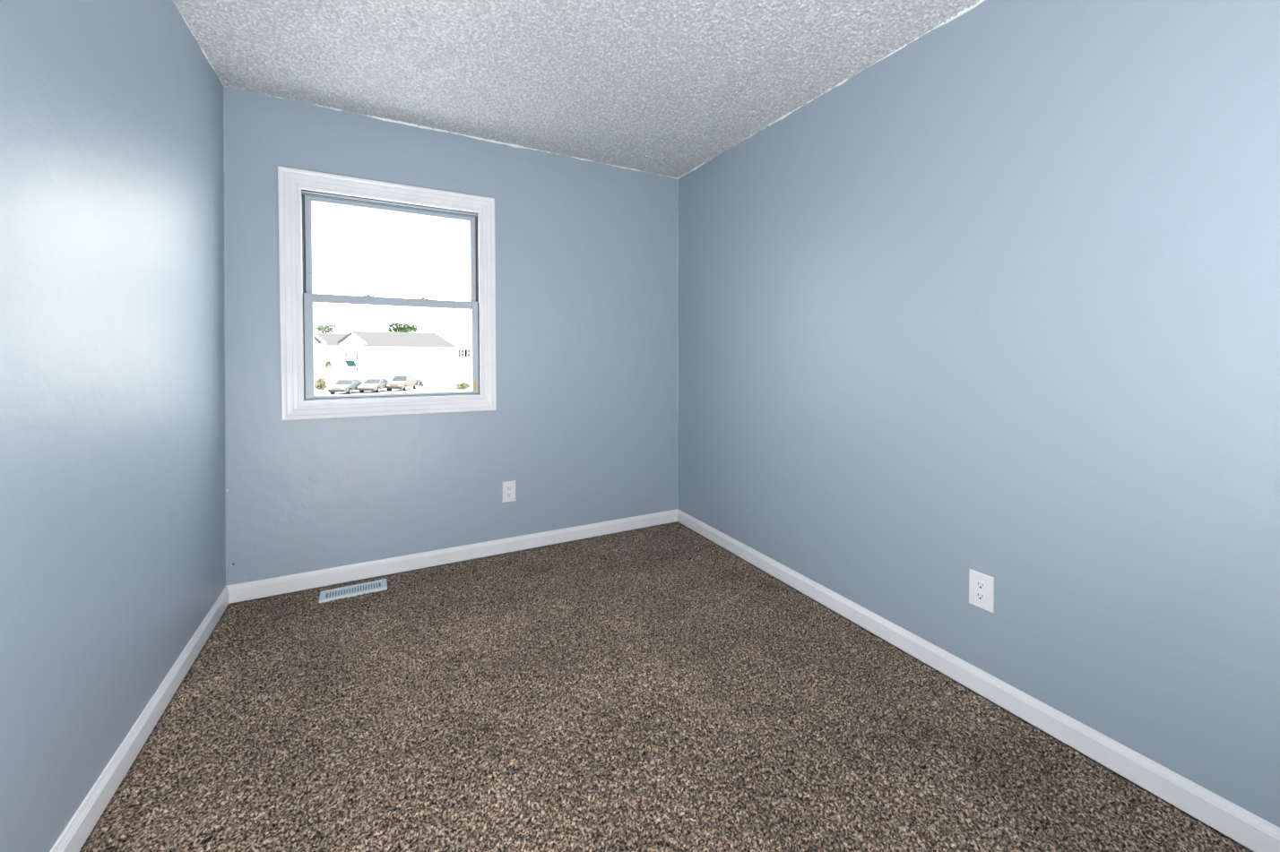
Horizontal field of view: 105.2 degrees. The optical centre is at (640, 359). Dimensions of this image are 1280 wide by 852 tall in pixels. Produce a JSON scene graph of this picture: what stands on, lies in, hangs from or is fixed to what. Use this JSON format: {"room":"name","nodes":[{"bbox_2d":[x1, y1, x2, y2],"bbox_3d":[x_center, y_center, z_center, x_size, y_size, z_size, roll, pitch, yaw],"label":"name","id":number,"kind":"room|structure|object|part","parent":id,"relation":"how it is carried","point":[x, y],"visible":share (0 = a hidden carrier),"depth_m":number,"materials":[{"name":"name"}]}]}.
{"room":"empty bedroom","nodes":[
{"label":"empty bedroom","id":0,"kind":"room"},
{"bbox_2d":[0,0,225,851],"bbox_3d":[-1.171,0.062,0.659,0.150,2.640,3.957,0,1,-28],"label":"wall","id":1,"kind":"structure","parent":0,"point":[113,501],"depth_m":1.29,"materials":[{"name":"blue paint"}]},
{"bbox_2d":[49,586,229,851],"bbox_3d":[-1.092,1.141,0.688,0.014,0.083,3.707,0,1,-28],"label":"baseboard","id":2,"kind":"structure","parent":1,"relation":"attached to","point":[79,828],"depth_m":1.43,"materials":[{"name":"white wood"}]},
{"bbox_2d":[172,0,223,85],"bbox_3d":[-1.082,-1.253,0.658,0.008,0.010,3.707,0,1,-28],"label":"trim","id":3,"kind":"structure","parent":1,"relation":"attached to","point":[209,61],"depth_m":2.04,"materials":[{"name":"white paint"}]},
{"bbox_2d":[223,86,227,586],"bbox_3d":[-1.954,-0.104,2.307,0.006,2.357,0.007,0,1,-28],"label":"trim","id":4,"kind":"structure","parent":1,"relation":"attached to","point":[223,86],"depth_m":2.31,"materials":[{"name":"blue"}]},
{"bbox_2d":[224,86,677,605],"bbox_3d":[-0.861,0.036,2.975,2.562,2.640,0.151,0,1,-28],"label":"wall","id":5,"kind":"structure","parent":0,"point":[583,423],"depth_m":2.87,"materials":[{"name":"blue paint"}]},
{"bbox_2d":[277,165,496,421],"bbox_3d":[-1.336,-0.321,2.693,1.045,1.242,0.146,0,1,-28],"label":"window","id":6,"kind":"structure","parent":5,"relation":"in","point":[298,188],"depth_m":2.57,"materials":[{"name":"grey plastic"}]},
{"bbox_3d":[-1.724,-0.320,2.420,0.102,1.242,0.021,0,1,-30],"label":"casing","id":7,"kind":"part","parent":6,"relation":"part of","materials":[{"name":"white wood"}]},
{"bbox_3d":[-1.309,-0.895,2.630,1.033,0.093,0.024,0,1,-28],"label":"casing","id":8,"kind":"part","parent":6,"relation":"part of","materials":[{"name":"white wood"}]},
{"bbox_3d":[-1.305,0.254,2.650,1.033,0.093,0.024,0,1,-28],"label":"casing","id":9,"kind":"part","parent":6,"relation":"part of","materials":[{"name":"white wood"}]},
{"bbox_3d":[-1.341,-0.322,2.704,0.902,1.096,0.121,0,1,-28],"label":"frame","id":10,"kind":"part","parent":6,"relation":"part of","materials":[{"name":"grey plastic"}]},
{"bbox_3d":[-1.342,-0.566,2.701,0.840,0.540,0.026,0,1,-28],"label":"sash","id":11,"kind":"part","parent":6,"relation":"part of","materials":[{"name":"grey plastic"}]},
{"bbox_3d":[-1.325,-0.067,2.679,0.850,0.536,0.026,0,1,-28],"label":"sash","id":12,"kind":"part","parent":6,"relation":"part of","materials":[{"name":"grey plastic"}]},
{"bbox_3d":[-1.338,0.204,2.710,0.852,0.008,0.098,0,1,-28],"label":"sill","id":13,"kind":"part","parent":6,"relation":"part of","materials":[{"name":"grey plastic"}]},
{"bbox_3d":[-0.890,-0.321,2.860,0.102,1.242,0.021,0,1,-25],"label":"casing","id":14,"kind":"part","parent":6,"relation":"part of","materials":[{"name":"white wood"}]},
{"bbox_2d":[224,86,677,179],"bbox_3d":[-0.838,-1.276,2.876,2.511,0.015,0.012,0,1,-28],"label":"trim","id":15,"kind":"structure","parent":5,"relation":"attached to","point":[376,117],"depth_m":2.79,"materials":[{"name":"white paint"}]},
{"bbox_2d":[226,509,677,604],"bbox_3d":[-0.843,1.115,2.909,2.531,0.083,0.014,0,1,-28],"label":"baseboard","id":16,"kind":"structure","parent":5,"relation":"attached to","point":[238,592],"depth_m":2.73,"materials":[{"name":"white wood"}]},
{"bbox_2d":[501,480,515,502],"bbox_3d":[-0.785,0.794,2.938,0.079,0.124,0.008,0,1,-28],"label":"wall outlet","id":17,"kind":"object","parent":5,"relation":"attached to","point":[508,488],"visible":1,"depth_m":2.93,"materials":[{"name":"white plastic"}]},
{"bbox_2d":[677,179,678,509],"bbox_3d":[0.270,-0.105,3.483,0.025,2.357,0.007,0,1,-28],"label":"trim","id":18,"kind":"structure","parent":5,"relation":"attached to","point":[678,179],"depth_m":3.48,"materials":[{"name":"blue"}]},
{"bbox_2d":[172,0,979,177],"bbox_3d":[-0.189,-1.260,1.669,2.538,0.010,2.760,0,1,-28],"label":"ceiling","id":19,"kind":"structure","parent":0,"point":[666,88],"depth_m":2.07,"materials":[{"name":"paint"}]},
{"bbox_2d":[78,521,1250,851],"bbox_3d":[0.020,1.188,1.277,2.524,0.021,3.699,0,1,-28],"label":"floor","id":20,"kind":"structure","parent":0,"point":[655,688],"depth_m":1.55,"materials":[{"name":"brown carpet"}]},
{"bbox_2d":[318,579,387,603],"bbox_3d":[-1.431,1.162,2.450,0.292,0.023,0.121,0,1,-29],"label":"floor vent","id":21,"kind":"object","parent":20,"relation":"in","point":[352,591],"visible":1,"depth_m":2.44,"materials":[{"name":"white metal"}]},
{"bbox_2d":[677,0,1279,851],"bbox_3d":[1.191,0.060,1.907,0.170,2.640,3.957,0,1,-28],"label":"wall","id":22,"kind":"structure","parent":0,"point":[999,300],"depth_m":1.57,"materials":[{"name":"blue paint"}]},
{"bbox_2d":[677,0,985,179],"bbox_3d":[1.130,-1.252,1.827,0.011,0.014,3.707,0,1,-28],"label":"trim","id":23,"kind":"structure","parent":22,"relation":"attached to","point":[965,10],"depth_m":2.03,"materials":[{"name":"white paint"}]},
{"bbox_2d":[677,509,1279,851],"bbox_3d":[1.133,1.139,1.865,0.014,0.083,3.707,0,1,-28],"label":"baseboard","id":24,"kind":"structure","parent":22,"relation":"attached to","point":[1252,832],"depth_m":1.55,"materials":[{"name":"white wood"}]},
{"bbox_2d":[968,569,994,613],"bbox_3d":[1.205,0.818,1.730,0.008,0.124,0.079,0,1,-28],"label":"wall outlet","id":25,"kind":"object","parent":22,"relation":"attached to","point":[981,585],"visible":1,"depth_m":1.73,"materials":[{"name":"white plastic"}]},
{"bbox_2d":[975,591,985,601],"bbox_3d":[1.202,0.838,1.729,0.002,0.027,0.034,0,1,-28],"label":"receptacle","id":26,"kind":"object","parent":25,"relation":"attached to","point":[980,596],"depth_m":1.73,"materials":[{"name":"white plastic"}]},
{"bbox_2d":[975,580,985,590],"bbox_3d":[1.203,0.799,1.728,0.002,0.027,0.034,0,1,-28],"label":"receptacle","id":27,"kind":"object","parent":25,"relation":"attached to","point":[980,585],"depth_m":1.73,"materials":[{"name":"white plastic"}]},
{"label":"outside","id":28,"kind":"structure","parent":0,"visible":0},
{"bbox_2d":[314,374,472,396],"bbox_3d":[-45.070,2.762,126.669,360.000,0.500,254.000,0,1,-28],"label":"ground","id":29,"kind":"structure","parent":28,"point":[430,385],"depth_m":58.17,"materials":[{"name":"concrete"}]},
{"bbox_2d":[313,333,326,383],"bbox_3d":[-45.554,-0.324,67.736,3.118,7.093,7.360,0,1,-28],"label":"gabled house","id":30,"kind":"structure","parent":29,"relation":"on","point":[318,342],"depth_m":65.55,"materials":[{"name":"white"}]},
{"bbox_2d":[314,377,328,391],"bbox_3d":[-33.990,2.666,52.208,1.458,1.614,1.261,0,1,-28],"label":"shrub","id":31,"kind":"object","parent":29,"relation":"on","point":[321,385],"visible":0.98,"depth_m":52.02,"materials":[{"name":"yellow plant"}]},
{"bbox_2d":[313,321,339,333],"bbox_3d":[-54.203,-1.810,84.517,4.033,9.561,3.148,0,1,-28],"label":"leafy tree","id":32,"kind":"object","parent":29,"relation":"on","point":[323,329],"visible":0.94,"depth_m":83.92,"materials":[{"name":"green plant"}]},
{"bbox_2d":[324,361,332,385],"bbox_3d":[-39.976,1.693,62.613,0.862,3.246,0.893,1,1,16],"label":"shrub","id":33,"kind":"object","parent":29,"relation":"on","point":[328,364],"visible":0.99,"depth_m":62.52,"materials":[{"name":"green plant"}]},
{"bbox_2d":[314,333,348,380],"bbox_3d":[-48.652,-0.491,76.582,5.516,7.177,9.820,0,1,-28],"label":"townhouse","id":34,"kind":"structure","parent":29,"relation":"on","point":[332,350],"depth_m":73.25,"materials":[{"name":"white"}]},
{"bbox_2d":[327,379,363,394],"bbox_3d":[-30.298,2.781,50.726,1.850,1.465,4.640,0,1,-6],"label":"parked car","id":35,"kind":"object","parent":29,"relation":"on","point":[347,385],"visible":0.85,"depth_m":49.56,"materials":[{"name":"silver metal"}]},
{"bbox_2d":[342,360,358,379],"bbox_3d":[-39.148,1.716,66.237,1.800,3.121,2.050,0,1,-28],"label":"awning","id":36,"kind":"object","parent":29,"relation":"on","point":[347,373],"visible":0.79,"depth_m":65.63,"materials":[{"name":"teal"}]},
{"bbox_3d":[-39.084,0.551,66.113,1.048,0.787,2.053,0,1,-39],"label":"awning panel","id":37,"kind":"part","parent":36,"relation":"part of","materials":[{"name":"teal"}]},
{"bbox_2d":[337,331,366,382],"bbox_3d":[-41.072,-0.328,70.105,3.274,7.093,7.360,0,1,-28],"label":"gabled house","id":38,"kind":"structure","parent":29,"relation":"on","point":[352,349],"depth_m":67.35,"materials":[{"name":"white"}]},
{"bbox_3d":[-39.620,-0.394,67.274,0.750,0.900,0.060,0,1,-28],"label":"pane","id":39,"kind":"part","parent":38,"relation":"part of","materials":[{"name":"glass"}]},
{"bbox_2d":[356,378,388,392],"bbox_3d":[-28.531,2.766,52.791,1.850,1.465,4.640,0,1,-6],"label":"parked car","id":40,"kind":"object","parent":29,"relation":"on","point":[376,384],"visible":0.88,"depth_m":51.61,"materials":[{"name":"grey paint"}]},
{"bbox_2d":[385,374,417,390],"bbox_3d":[-26.849,2.630,55.334,1.850,1.695,4.560,0,1,-4],"label":"parked car","id":41,"kind":"object","parent":29,"relation":"on","point":[402,382],"visible":1,"depth_m":54.45,"materials":[{"name":"grey paint"}]},
{"bbox_2d":[385,320,421,332],"bbox_3d":[-43.450,-2.050,89.944,6.159,10.030,4.807,0,1,-28],"label":"leafy tree","id":42,"kind":"object","parent":29,"relation":"on","point":[402,327],"visible":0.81,"depth_m":89.18,"materials":[{"name":"green plant"}]},
{"bbox_2d":[351,330,458,380],"bbox_3d":[-39.652,-0.754,82.467,15.406,7.662,11.820,0,1,-28],"label":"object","id":43,"kind":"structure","parent":29,"relation":"on","point":[387,355],"depth_m":78.47,"materials":[{"name":"white"}]},
{"bbox_2d":[415,377,423,389],"bbox_3d":[-25.078,2.740,55.806,0.926,1.405,0.704,0,1,0],"label":"shrub","id":44,"kind":"object","parent":29,"relation":"on","point":[420,384],"visible":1,"depth_m":55.75,"materials":[{"name":"brown plant"}]},
{"bbox_2d":[444,374,455,386],"bbox_3d":[-24.055,2.662,61.985,1.260,1.500,0.080,0,1,-28],"label":"fence","id":45,"kind":"object","parent":29,"relation":"on","point":[454,375],"visible":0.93,"depth_m":62.03,"materials":[{"name":"grey"}]},
{"bbox_2d":[448,335,471,375],"bbox_3d":[-33.771,-0.949,98.016,7.609,7.741,9.820,0,1,-28],"label":"house","id":46,"kind":"structure","parent":29,"relation":"on","point":[462,342],"depth_m":93.23,"materials":[{"name":"white"}]},
{"bbox_2d":[453,382,471,390],"bbox_3d":[-19.933,3.095,55.103,1.880,1.040,1.052,0,1,-28],"label":"hedge","id":47,"kind":"object","parent":29,"relation":"on","point":[461,385],"visible":1,"depth_m":54.92,"materials":[{"name":"yellow plant"}]}
]}

